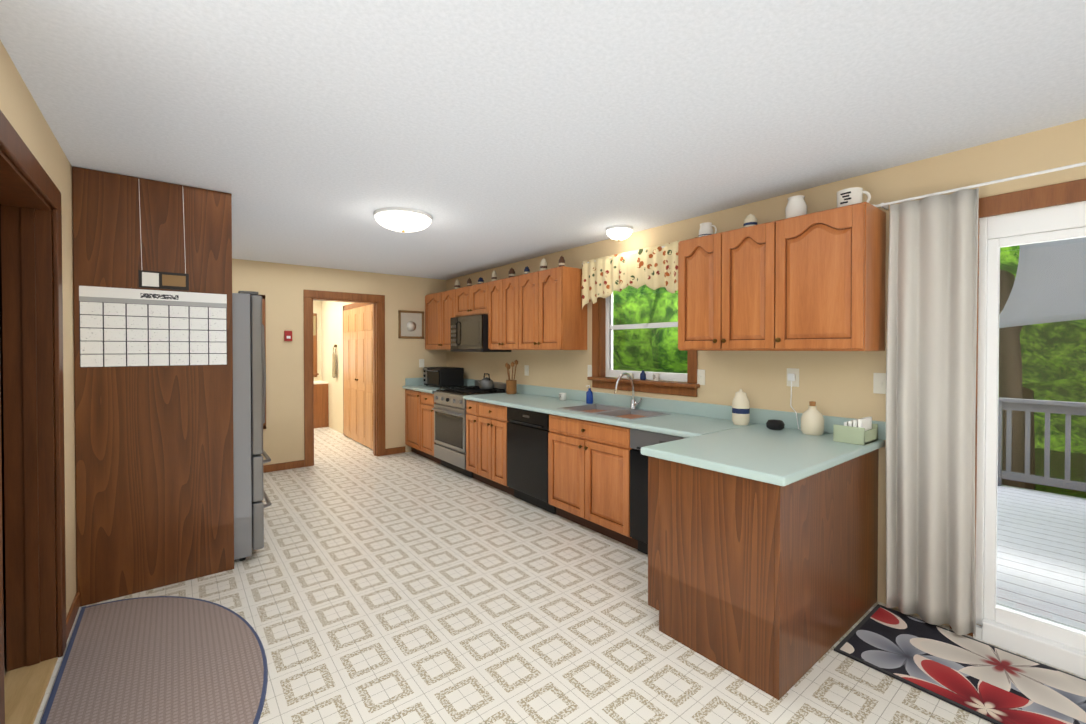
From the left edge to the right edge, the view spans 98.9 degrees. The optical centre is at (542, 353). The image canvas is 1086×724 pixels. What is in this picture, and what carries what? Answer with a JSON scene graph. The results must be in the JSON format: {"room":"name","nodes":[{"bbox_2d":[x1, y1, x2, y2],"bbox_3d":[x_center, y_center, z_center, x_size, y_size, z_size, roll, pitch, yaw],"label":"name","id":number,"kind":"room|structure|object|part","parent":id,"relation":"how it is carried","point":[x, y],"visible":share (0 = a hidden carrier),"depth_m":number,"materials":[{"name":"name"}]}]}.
{"room":"kitchen","nodes":[
{"label":"kitchen","id":0,"kind":"room"},
{"bbox_2d":[0,204,5,588],"bbox_3d":[-4.003,0.189,2.105,2.500,2.400,0.150,-1,1,-38],"label":"wall","id":1,"kind":"structure","parent":0,"point":[2,454],"depth_m":2.70,"materials":[{"name":"brown"}]},
{"bbox_2d":[3,589,6,676],"bbox_3d":[-3.024,1.446,0.885,2.500,0.112,3.000,-1,1,-38],"label":"trim","id":2,"kind":"structure","parent":0,"point":[5,648],"depth_m":2.29,"materials":[{"name":"brown wood"}]},
{"bbox_2d":[4,657,57,723],"bbox_3d":[-1.990,1.386,1.717,0.155,0.014,0.880,-1,1,-38],"label":"floor","id":3,"kind":"structure","parent":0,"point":[25,687],"depth_m":1.90,"materials":[{"name":"beige wood"}]},
{"bbox_2d":[0,40,76,656],"bbox_3d":[-1.722,0.197,1.362,0.150,2.400,8.250,-1,1,-38],"label":"wall","id":4,"kind":"structure","parent":0,"point":[21,111],"depth_m":2.32,"materials":[{"name":"beige paint"}]},
{"bbox_2d":[0,110,66,723],"bbox_3d":[-1.985,0.321,1.710,0.168,2.145,1.110,-1,1,-38],"label":"door frame","id":5,"kind":"structure","parent":4,"relation":"attached to","point":[32,295],"depth_m":2.04,"materials":[{"name":"brown wood"}]},
{"bbox_2d":[66,592,79,640],"bbox_3d":[-2.404,1.343,2.368,0.013,0.085,0.425,-1,1,-38],"label":"baseboard","id":6,"kind":"structure","parent":4,"relation":"attached to","point":[72,613],"depth_m":2.37,"materials":[{"name":"brown wood"}]},
{"bbox_2d":[313,300,321,380],"bbox_3d":[-4.910,0.120,8.278,2.050,2.400,0.150,-1,1,-38],"label":"wall","id":7,"kind":"structure","parent":0,"point":[317,306],"depth_m":8.73,"materials":[{"name":"beige paint"}]},
{"bbox_2d":[313,313,318,376],"bbox_3d":[-4.575,-0.157,8.456,0.880,1.190,0.122,-1,1,-38],"label":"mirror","id":8,"kind":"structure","parent":7,"relation":"in","point":[315,343],"depth_m":8.67,"materials":[{"name":"brown wood"}]},
{"bbox_2d":[321,301,351,433],"bbox_3d":[-3.125,0.128,7.556,0.150,2.400,3.200,-1,1,-38],"label":"wall","id":9,"kind":"structure","parent":0,"point":[331,324],"depth_m":8.10,"materials":[{"name":"beige paint"}]},
{"bbox_2d":[332,345,336,377],"bbox_3d":[-3.552,0.129,7.919,0.063,0.570,0.170,-1,1,-38],"label":"towel","id":10,"kind":"object","parent":9,"relation":"attached to","point":[333,367],"visible":1,"depth_m":7.87,"materials":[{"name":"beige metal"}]},
{"bbox_2d":[343,303,372,448],"bbox_3d":[-2.768,0.280,6.934,0.060,2.110,1.620,-1,1,-38],"label":"bifold door","id":11,"kind":"structure","parent":9,"relation":"in","point":[357,372],"depth_m":6.90,"materials":[{"name":"brown wood"}]},
{"bbox_2d":[232,259,446,464],"bbox_3d":[-2.809,0.149,5.669,3.500,2.400,0.150,-1,1,-38],"label":"wall","id":12,"kind":"structure","parent":0,"point":[281,287],"depth_m":5.51,"materials":[{"name":"beige paint"}]},
{"bbox_2d":[263,460,304,472],"bbox_3d":[-3.489,1.314,5.038,1.635,0.085,0.014,-1,1,-38],"label":"baseboard","id":13,"kind":"structure","parent":12,"relation":"attached to","point":[301,463],"depth_m":5.40,"materials":[{"name":"brown wood"}]},
{"bbox_2d":[284,331,291,340],"bbox_3d":[-2.970,-0.208,5.417,0.080,0.120,0.035,-1,1,-38],"label":"fire alarm","id":14,"kind":"object","parent":12,"relation":"attached to","point":[287,335],"visible":0.98,"depth_m":5.40,"materials":[{"name":"red plastic"}]},
{"bbox_2d":[303,290,384,466],"bbox_3d":[-2.513,0.289,5.893,0.970,2.115,0.168,-1,1,-38],"label":"door frame","id":15,"kind":"structure","parent":12,"relation":"attached to","point":[376,301],"depth_m":5.89,"materials":[{"name":"brown wood"}]},
{"bbox_2d":[385,446,404,454],"bbox_3d":[-1.980,1.300,6.234,0.275,0.085,0.013,-1,1,-38],"label":"baseboard","id":16,"kind":"structure","parent":12,"relation":"attached to","point":[397,450],"depth_m":6.23,"materials":[{"name":"brown wood"}]},
{"bbox_2d":[398,310,423,338],"bbox_3d":[-1.799,-0.399,6.353,0.360,0.380,0.020,-1,1,-38],"label":"framed picture","id":17,"kind":"object","parent":12,"relation":"attached to","point":[410,324],"visible":0.98,"depth_m":6.35,"materials":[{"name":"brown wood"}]},
{"bbox_2d":[406,378,423,384],"bbox_3d":[-1.634,0.380,6.491,0.594,0.100,0.020,-1,1,-38],"label":"backsplash","id":18,"kind":"structure","parent":12,"relation":"attached to","point":[409,381],"depth_m":6.38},
{"bbox_2d":[419,359,423,366],"bbox_3d":[-1.684,0.130,6.455,0.075,0.115,0.013,-1,1,-38],"label":"switch plate","id":19,"kind":"object","parent":12,"relation":"attached to","point":[421,362],"visible":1,"depth_m":6.45,"materials":[{"name":"beige plastic"}]},
{"bbox_2d":[0,0,1085,279],"bbox_3d":[-0.292,-1.066,2.482,3.800,0.100,8.250,-1,1,-38],"label":"ceiling","id":20,"kind":"structure","parent":0,"point":[486,134],"depth_m":1.86,"materials":[{"name":"white paint"}]},
{"bbox_2d":[373,207,431,231],"bbox_3d":[-1.038,-0.965,3.455,0.420,0.123,0.420,-1,1,-38],"label":"ceiling light","id":21,"kind":"object","parent":20,"relation":"attached to","point":[399,219],"visible":0.98,"depth_m":3.33,"materials":[{"name":"white glass"}]},
{"bbox_2d":[606,225,632,241],"bbox_3d":[0.627,-0.977,3.818,0.220,0.108,0.220,-1,1,-38],"label":"light","id":22,"kind":"object","parent":20,"relation":"attached to","point":[619,233],"visible":1,"depth_m":3.75,"materials":[{"name":"white glass"}]},
{"bbox_2d":[34,427,1085,723],"bbox_3d":[-1.333,1.420,3.822,3.800,0.100,11.600,-1,1,-38],"label":"floor","id":23,"kind":"structure","parent":0,"point":[404,588],"depth_m":2.40,"materials":[{"name":"tile"}]},
{"bbox_2d":[72,166,233,606],"bbox_3d":[-2.273,0.183,2.759,0.717,2.397,0.045,-1,1,-38],"label":"partition panel","id":24,"kind":"object","parent":23,"relation":"on","point":[154,463],"visible":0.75,"depth_m":2.71,"materials":[{"name":"brown wood"}]},
{"bbox_2d":[79,286,226,366],"bbox_3d":[-2.261,-0.151,2.733,0.665,0.445,0.004,-1,1,-38],"label":"wall calendar","id":25,"kind":"object","parent":24,"relation":"attached to","point":[122,327],"visible":1,"depth_m":2.71,"materials":[{"name":"paper"}]},
{"bbox_2d":[138,179,188,290],"bbox_3d":[-2.239,-0.696,2.743,0.230,0.625,0.006,-1,1,-38],"label":"photo","id":26,"kind":"object","parent":24,"relation":"attached to","point":[162,280],"visible":1,"depth_m":2.74,"materials":[{"name":"black"}]},
{"bbox_2d":[40,596,267,723],"bbox_3d":[-1.587,1.385,1.948,0.725,0.007,2.040,-1,1,-38],"label":"doormat","id":27,"kind":"object","parent":23,"relation":"on","point":[164,660],"visible":0.98,"depth_m":2.04,"materials":[{"name":"fabric"}]},
{"bbox_2d":[232,291,270,560],"bbox_3d":[-2.478,0.478,3.241,0.936,1.795,0.910,-1,1,-38],"label":"refrigerator","id":28,"kind":"object","parent":23,"relation":"on","point":[249,385],"visible":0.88,"depth_m":3.08,"materials":[{"name":"grey metal"}]},
{"bbox_2d":[250,295,265,428],"bbox_3d":[-3.238,0.094,5.212,0.220,1.520,0.029,-1,1,-38],"label":"frame","id":29,"kind":"object","parent":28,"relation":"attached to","point":[263,322],"visible":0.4,"depth_m":5.26,"materials":[{"name":"metal"}]},
{"bbox_2d":[314,381,328,427],"bbox_3d":[-4.152,0.913,8.463,0.337,0.810,0.505,-1,1,-38],"label":"bathroom vanity","id":30,"kind":"object","parent":23,"relation":"on","point":[321,416],"visible":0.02,"depth_m":8.30,"materials":[{"name":"brown wood"}]},
{"bbox_2d":[405,389,417,453],"bbox_3d":[-1.461,0.907,6.290,0.620,0.870,0.559,-1,1,-38],"label":"base cabinet","id":31,"kind":"object","parent":23,"relation":"on","point":[411,398],"depth_m":6.15,"materials":[{"name":"brown wood"}]},
{"bbox_2d":[418,393,465,463],"bbox_3d":[-1.213,0.910,5.977,0.620,0.870,0.467,-1,1,-38],"label":"base cabinet","id":32,"kind":"object","parent":23,"relation":"on","point":[426,442],"depth_m":5.80,"materials":[{"name":"brown wood"}]},
{"bbox_2d":[402,385,473,392],"bbox_3d":[-1.365,0.454,6.136,0.654,0.040,0.910,-1,1,-38],"label":"countertop","id":33,"kind":"structure","parent":32,"relation":"on","point":[417,388],"depth_m":6.01,"materials":[{"name":"teal laminate"}]},
{"bbox_2d":[423,367,463,386],"bbox_3d":[-1.341,0.307,6.164,0.386,0.250,0.500,-1,1,-38],"label":"toaster oven","id":34,"kind":"object","parent":33,"relation":"on","point":[443,376],"visible":0.96,"depth_m":6.00,"materials":[{"name":"black metal"}]},
{"bbox_2d":[463,397,473,478],"bbox_3d":[-0.494,0.921,5.070,0.620,0.870,0.308,-1,1,-38],"label":"base cabinet","id":35,"kind":"object","parent":23,"relation":"on","point":[469,404],"depth_m":4.93,"materials":[{"name":"brown wood"}]},
{"bbox_2d":[432,380,505,477],"bbox_3d":[-0.858,0.846,5.468,0.676,1.010,0.762,-1,1,-38],"label":"range","id":36,"kind":"object","parent":23,"relation":"on","point":[449,409],"visible":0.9,"depth_m":5.28,"materials":[{"name":"silver metal"}]},
{"bbox_2d":[477,373,493,388],"bbox_3d":[-0.668,0.316,5.364,0.211,0.178,0.170,-1,1,-38],"label":"kettle","id":37,"kind":"object","parent":36,"relation":"on","point":[485,382],"visible":1,"depth_m":5.32,"materials":[{"name":"silver metal"}]},
{"bbox_2d":[474,401,529,495],"bbox_3d":[-0.285,0.924,4.807,0.620,0.870,0.591,-1,1,-38],"label":"base cabinet","id":38,"kind":"object","parent":23,"relation":"on","point":[490,421],"depth_m":4.61,"materials":[{"name":"brown wood"}]},
{"bbox_2d":[507,407,555,513],"bbox_3d":[0.075,0.931,4.321,0.620,0.866,0.614,-1,1,-38],"label":"dishwasher","id":39,"kind":"object","parent":23,"relation":"on","point":[528,431],"visible":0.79,"depth_m":4.12,"materials":[{"name":"black metal"}]},
{"bbox_2d":[546,413,665,549],"bbox_3d":[0.560,0.935,3.741,0.620,0.870,0.890,-1,1,-38],"label":"base cabinet","id":40,"kind":"object","parent":23,"relation":"on","point":[589,462],"depth_m":3.51,"materials":[{"name":"brown wood"}]},
{"bbox_2d":[466,393,753,436],"bbox_3d":[0.299,0.477,4.054,0.634,0.040,2.873,-1,1,-38],"label":"countertop","id":41,"kind":"structure","parent":40,"relation":"on","point":[674,424],"depth_m":3.39,"materials":[{"name":"teal laminate"}]},
{"bbox_2d":[505,360,517,393],"bbox_3d":[-0.351,0.253,5.162,0.132,0.380,0.154,-1,1,-38],"label":"utensil crock","id":42,"kind":"object","parent":41,"relation":"on","point":[511,386],"visible":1,"depth_m":5.12,"materials":[{"name":"brown wood"}]},
{"bbox_2d":[559,393,566,400],"bbox_3d":[0.185,0.415,4.519,0.074,0.070,0.097,-1,1,-38],"label":"cup","id":43,"kind":"object","parent":41,"relation":"on","point":[562,396],"visible":1,"depth_m":4.48,"materials":[{"name":"white ceramic"}]},
{"bbox_2d":[586,385,592,403],"bbox_3d":[0.422,0.368,4.245,0.073,0.170,0.064,-1,1,-38],"label":"dish soap","id":44,"kind":"object","parent":41,"relation":"on","point":[589,396],"visible":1,"depth_m":4.23,"materials":[{"name":"blue plastic"}]},
{"bbox_2d":[558,405,665,420],"bbox_3d":[0.551,0.553,3.737,0.472,0.194,0.816,-1,1,-38],"label":"sink","id":45,"kind":"object","parent":41,"relation":"in","point":[606,410],"depth_m":3.81,"materials":[{"name":"silver metal"}]},
{"bbox_2d":[614,373,645,408],"bbox_3d":[0.705,0.308,3.809,0.265,0.304,0.137,-1,1,-38],"label":"faucet","id":46,"kind":"object","parent":41,"relation":"on","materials":[{"name":"silver metal"}]},
{"bbox_2d":[630,428,683,554],"bbox_3d":[1.010,0.944,3.142,0.620,0.866,0.602,-1,1,-38],"label":"trash compactor","id":47,"kind":"object","parent":23,"relation":"on","point":[639,439],"visible":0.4,"depth_m":3.13,"materials":[{"name":"black metal"}]},
{"bbox_2d":[648,457,833,699],"bbox_3d":[0.940,0.952,2.301,0.537,0.870,0.660,-1,1,-38],"label":"base cabinet","id":48,"kind":"object","parent":23,"relation":"on","point":[762,557],"depth_m":2.05,"materials":[{"name":"brown wood"}]},
{"bbox_2d":[641,425,884,488],"bbox_3d":[1.191,0.495,2.469,1.206,0.040,0.720,-1,1,-38],"label":"countertop","id":49,"kind":"structure","parent":48,"relation":"on","point":[783,458],"depth_m":2.26,"materials":[{"name":"teal laminate"}]},
{"bbox_2d":[732,389,749,424],"bbox_3d":[1.308,0.348,3.071,0.111,0.236,0.111,-1,1,-38],"label":"bottle","id":50,"kind":"object","parent":49,"relation":"on","point":[740,408],"visible":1,"depth_m":3.03,"materials":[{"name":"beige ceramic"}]},
{"bbox_2d":[766,419,784,429],"bbox_3d":[1.443,0.439,2.885,0.104,0.060,0.104,-1,1,-38],"label":"speaker","id":51,"kind":"object","parent":49,"relation":"on","point":[772,424],"visible":1,"depth_m":2.85,"materials":[{"name":"black plastic"}]},
{"bbox_2d":[801,401,823,435],"bbox_3d":[1.581,0.374,2.726,0.120,0.193,0.120,-1,1,-38],"label":"jug","id":52,"kind":"object","parent":49,"relation":"on","point":[812,420],"visible":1,"depth_m":2.69,"materials":[{"name":"beige ceramic"}]},
{"bbox_2d":[833,417,877,444],"bbox_3d":[1.698,0.408,2.523,0.210,0.130,0.145,-1,1,-38],"label":"basket","id":53,"kind":"object","parent":49,"relation":"on","point":[861,431],"visible":1,"depth_m":2.46,"materials":[{"name":"green plastic"}]},
{"bbox_2d":[834,453,877,643],"bbox_3d":[1.380,0.948,2.650,0.691,0.870,0.660,-1,1,-38],"label":"base cabinet","id":54,"kind":"object","parent":23,"relation":"on","point":[856,483],"depth_m":2.37,"materials":[{"name":"brown wood"}]},
{"bbox_2d":[834,604,1085,723],"bbox_3d":[2.044,1.385,1.800,0.620,0.010,1.435,-1,1,-38],"label":"floral rug","id":55,"kind":"object","parent":23,"relation":"on","point":[988,682],"visible":0.98,"depth_m":2.02,"materials":[{"name":"multicoloured fabric"}]},
{"bbox_2d":[446,119,1085,626],"bbox_3d":[1.138,0.172,3.630,0.150,2.400,8.250,-1,1,-38],"label":"wall","id":56,"kind":"structure","parent":0,"point":[836,383],"depth_m":2.84,"materials":[{"name":"beige paint"}]},
{"bbox_2d":[425,289,456,349],"bbox_3d":[-1.251,-0.437,6.219,0.360,0.761,0.907,-1,1,-38],"label":"upper cabinet","id":57,"kind":"object","parent":56,"relation":"attached to","point":[440,309],"visible":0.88,"depth_m":6.14,"materials":[{"name":"brown wood"}]},
{"bbox_2d":[454,279,459,288],"bbox_3d":[-1.125,-0.900,6.093,0.077,0.165,0.077,-1,1,-38],"label":"jar","id":58,"kind":"object","parent":57,"relation":"on","point":[456,284],"visible":0.85,"depth_m":6.06,"materials":[{"name":"beige ceramic"}]},
{"bbox_2d":[456,282,488,316],"bbox_3d":[-0.733,-0.629,5.564,0.360,0.361,0.760,-1,1,-38],"label":"upper cabinet","id":59,"kind":"object","parent":56,"relation":"attached to","point":[472,300],"visible":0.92,"depth_m":5.44,"materials":[{"name":"brown wood"}]},
{"bbox_2d":[467,278,471,285],"bbox_3d":[-0.926,-0.886,5.842,0.065,0.142,0.065,-1,1,-38],"label":"jar","id":60,"kind":"object","parent":59,"relation":"on","point":[469,282],"visible":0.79,"depth_m":5.82,"materials":[{"name":"brown ceramic"}]},
{"bbox_2d":[478,277,483,283],"bbox_3d":[-0.752,-0.872,5.623,0.077,0.118,0.077,-1,1,-38],"label":"jar","id":61,"kind":"object","parent":59,"relation":"on","point":[480,280],"visible":0.73,"depth_m":5.59,"materials":[{"name":"blue ceramic"}]},
{"bbox_2d":[450,314,511,351],"bbox_3d":[-0.767,-0.235,5.541,0.438,0.420,0.750,-1,1,-38],"label":"microwave","id":62,"kind":"object","parent":59,"relation":"attached to","point":[468,333],"visible":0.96,"depth_m":5.33,"materials":[{"name":"black metal"}]},
{"bbox_2d":[491,270,496,280],"bbox_3d":[-0.566,-0.893,5.387,0.065,0.165,0.065,-1,1,-38],"label":"jar","id":63,"kind":"object","parent":59,"relation":"on","point":[494,276],"visible":0.75,"depth_m":5.36,"materials":[{"name":"beige ceramic"}]},
{"bbox_2d":[524,365,528,375],"bbox_3d":[-0.185,0.184,5.165,0.013,0.115,0.075,-1,1,-38],"label":"electrical outlet plate","id":64,"kind":"object","parent":56,"relation":"attached to","point":[526,370],"visible":1,"depth_m":5.16,"materials":[{"name":"beige plastic"}]},
{"bbox_2d":[488,266,586,349],"bbox_3d":[-0.108,-0.421,4.779,0.360,0.761,1.250,-1,1,-38],"label":"upper cabinet","id":65,"kind":"object","parent":56,"relation":"attached to","point":[540,310],"visible":1,"depth_m":4.46,"materials":[{"name":"brown wood"}]},
{"bbox_2d":[508,268,514,277],"bbox_3d":[-0.342,-0.878,5.106,0.077,0.142,0.077,-1,1,-38],"label":"jar","id":66,"kind":"object","parent":65,"relation":"on","point":[511,272],"visible":0.71,"depth_m":5.08,"materials":[{"name":"brown ceramic"}]},
{"bbox_2d":[524,266,529,273],"bbox_3d":[-0.168,-0.863,4.886,0.065,0.118,0.065,-1,1,-38],"label":"jar","id":67,"kind":"object","parent":65,"relation":"on","point":[526,270],"visible":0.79,"depth_m":4.86,"materials":[{"name":"blue ceramic"}]},
{"bbox_2d":[540,258,546,270],"bbox_3d":[0.006,-0.885,4.667,0.077,0.165,0.077,-1,1,-38],"label":"jar","id":68,"kind":"object","parent":65,"relation":"on","point":[543,264],"visible":0.83,"depth_m":4.64,"materials":[{"name":"beige ceramic"}]},
{"bbox_2d":[558,256,564,266],"bbox_3d":[0.180,-0.870,4.447,0.065,0.142,0.065,-1,1,-38],"label":"jar","id":69,"kind":"object","parent":65,"relation":"on","point":[561,262],"visible":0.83,"depth_m":4.42,"materials":[{"name":"brown ceramic"}]},
{"bbox_2d":[588,365,591,376],"bbox_3d":[0.455,0.164,4.358,0.013,0.115,0.110,-1,1,-38],"label":"electrical outlet plate","id":70,"kind":"object","parent":56,"relation":"attached to","point":[589,370],"visible":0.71,"depth_m":4.37,"materials":[{"name":"beige plastic"}]},
{"bbox_2d":[581,237,696,309],"bbox_3d":[0.768,-0.626,3.876,0.109,0.460,1.236,-1,1,-38],"label":"window valance","id":71,"kind":"object","parent":56,"relation":"attached to","point":[654,267],"visible":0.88,"depth_m":3.86,"materials":[{"name":"fabric"}]},
{"bbox_2d":[587,285,699,396],"bbox_3d":[0.842,-0.234,3.933,0.190,1.105,1.150,-1,1,-38],"label":"window","id":72,"kind":"structure","parent":56,"relation":"in","point":[641,328],"depth_m":4.00,"materials":[{"name":"brown wood"}]},
{"bbox_2d":[640,370,645,379],"bbox_3d":[0.836,0.178,3.881,0.051,0.080,0.052,-1,1,-38],"label":"bottle","id":73,"kind":"object","parent":72,"relation":"on","point":[642,375],"visible":1,"depth_m":3.86,"materials":[{"name":"blue glass"}]},
{"bbox_3d":[0.893,-0.242,3.973,0.004,0.830,0.850,-1,1,-38],"label":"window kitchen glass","id":74,"kind":"part","parent":72,"relation":"part of","materials":[{"name":"white"}]},
{"bbox_2d":[652,373,659,380],"bbox_3d":[0.917,0.189,3.779,0.055,0.060,0.072,-1,1,-38],"label":"cup","id":75,"kind":"object","parent":72,"relation":"on","point":[655,376],"visible":1,"depth_m":3.75,"materials":[{"name":"white ceramic"}]},
{"bbox_2d":[464,378,885,440],"bbox_3d":[0.244,0.401,4.616,0.020,0.100,5.292,-1,1,-38],"label":"backsplash","id":76,"kind":"structure","parent":56,"relation":"attached to","point":[759,416],"depth_m":3.47,"materials":[{"name":"teal laminate"}]},
{"bbox_2d":[697,369,704,384],"bbox_3d":[1.169,0.174,3.457,0.013,0.115,0.075,-1,1,-38],"label":"light switch","id":77,"kind":"object","parent":56,"relation":"attached to","point":[700,376],"visible":0.81,"depth_m":3.45,"materials":[{"name":"beige plastic"}]},
{"bbox_2d":[678,202,885,350],"bbox_3d":[1.397,-0.400,2.881,0.360,0.761,1.115,-1,1,-38],"label":"upper cabinet","id":78,"kind":"object","parent":56,"relation":"attached to","point":[815,281],"visible":1,"depth_m":2.64,"materials":[{"name":"brown wood"}]},
{"bbox_2d":[698,222,716,236],"bbox_3d":[1.147,-0.846,3.228,0.100,0.120,0.133,-1,1,-38],"label":"mug","id":79,"kind":"object","parent":78,"relation":"on","point":[706,229],"visible":0.67,"depth_m":3.20,"materials":[{"name":"white ceramic"}]},
{"bbox_2d":[743,214,757,227],"bbox_3d":[1.336,-0.842,2.990,0.085,0.118,0.085,-1,1,-38],"label":"jar","id":80,"kind":"object","parent":78,"relation":"on","point":[750,220],"visible":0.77,"depth_m":2.96,"materials":[{"name":"beige ceramic"}]},
{"bbox_2d":[785,195,806,217],"bbox_3d":[1.510,-0.856,2.771,0.116,0.150,0.116,-1,1,-38],"label":"jar","id":81,"kind":"object","parent":78,"relation":"on","point":[796,206],"visible":0.71,"depth_m":2.73,"materials":[{"name":"white ceramic"}]},
{"bbox_2d":[837,187,870,207],"bbox_3d":[1.695,-0.836,2.536,0.123,0.115,0.161,-1,1,-38],"label":"cup","id":82,"kind":"object","parent":78,"relation":"on","point":[849,196],"visible":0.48,"depth_m":2.50,"materials":[{"name":"white ceramic"}]},
{"bbox_2d":[787,368,800,429],"bbox_3d":[1.570,0.280,2.905,0.072,0.376,0.119,-1,1,-38],"label":"electrical outlet plate","id":83,"kind":"object","parent":56,"relation":"attached to","point":[795,371],"depth_m":2.93,"materials":[{"name":"beige plastic"}]},
{"bbox_3d":[1.570,0.296,2.895,0.058,0.343,0.101,-1,1,-38],"label":"electrical outlet with charger cord","id":84,"kind":"part","parent":83,"relation":"part of","materials":[{"name":"white plastic"}]},
{"bbox_2d":[873,373,885,393],"bbox_3d":[1.871,0.164,2.571,0.013,0.115,0.075,-1,1,-38],"label":"light switch","id":85,"kind":"object","parent":56,"relation":"attached to","point":[879,383],"visible":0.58,"depth_m":2.58,"materials":[{"name":"beige plastic"}]},
{"bbox_2d":[873,162,1085,636],"bbox_3d":[2.575,0.279,1.596,0.124,2.162,2.476,-1,1,-38],"label":"curtain","id":86,"kind":"object","parent":56,"relation":"hanging from","point":[931,391],"visible":0.96,"depth_m":2.32,"materials":[{"name":"fabric"}]},
{"bbox_3d":[2.586,-0.791,1.593,0.095,0.024,2.476,-1,1,-38],"label":"curtain rod rail","id":87,"kind":"part","parent":86,"relation":"part of","materials":[{"name":"white plastic"}]},
{"bbox_2d":[950,178,1085,677],"bbox_3d":[2.747,0.325,1.589,0.185,2.140,2.030,-1,1,-38],"label":"door frame","id":88,"kind":"structure","parent":56,"relation":"attached to","point":[1030,490],"depth_m":2.14,"materials":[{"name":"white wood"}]},
{"bbox_3d":[2.745,0.364,1.588,0.054,1.700,1.720,-1,1,-38],"label":"window slider glass","id":89,"kind":"part","parent":88,"relation":"part of","materials":[{"name":"white"}]},
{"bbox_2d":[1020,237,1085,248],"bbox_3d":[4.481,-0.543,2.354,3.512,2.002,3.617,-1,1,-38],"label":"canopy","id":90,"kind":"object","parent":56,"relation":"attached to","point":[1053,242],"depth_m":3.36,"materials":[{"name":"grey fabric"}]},
{"label":"outside","id":91,"kind":"structure","parent":0,"visible":0},
{"bbox_2d":[996,603,1085,632],"bbox_3d":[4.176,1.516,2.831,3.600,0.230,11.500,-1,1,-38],"label":"door track","id":92,"kind":"object","parent":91,"point":[1041,618],"depth_m":2.47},
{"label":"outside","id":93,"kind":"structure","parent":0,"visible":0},
{"bbox_3d":[21.775,2.700,23.503,56.850,0.100,70.000,-1,1,-38],"label":"lawn","id":94,"kind":"structure","parent":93,"visible":0},
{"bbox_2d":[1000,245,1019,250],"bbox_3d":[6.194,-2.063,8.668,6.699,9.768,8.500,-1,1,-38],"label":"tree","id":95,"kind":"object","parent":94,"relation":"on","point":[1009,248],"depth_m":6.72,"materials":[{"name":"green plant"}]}
]}

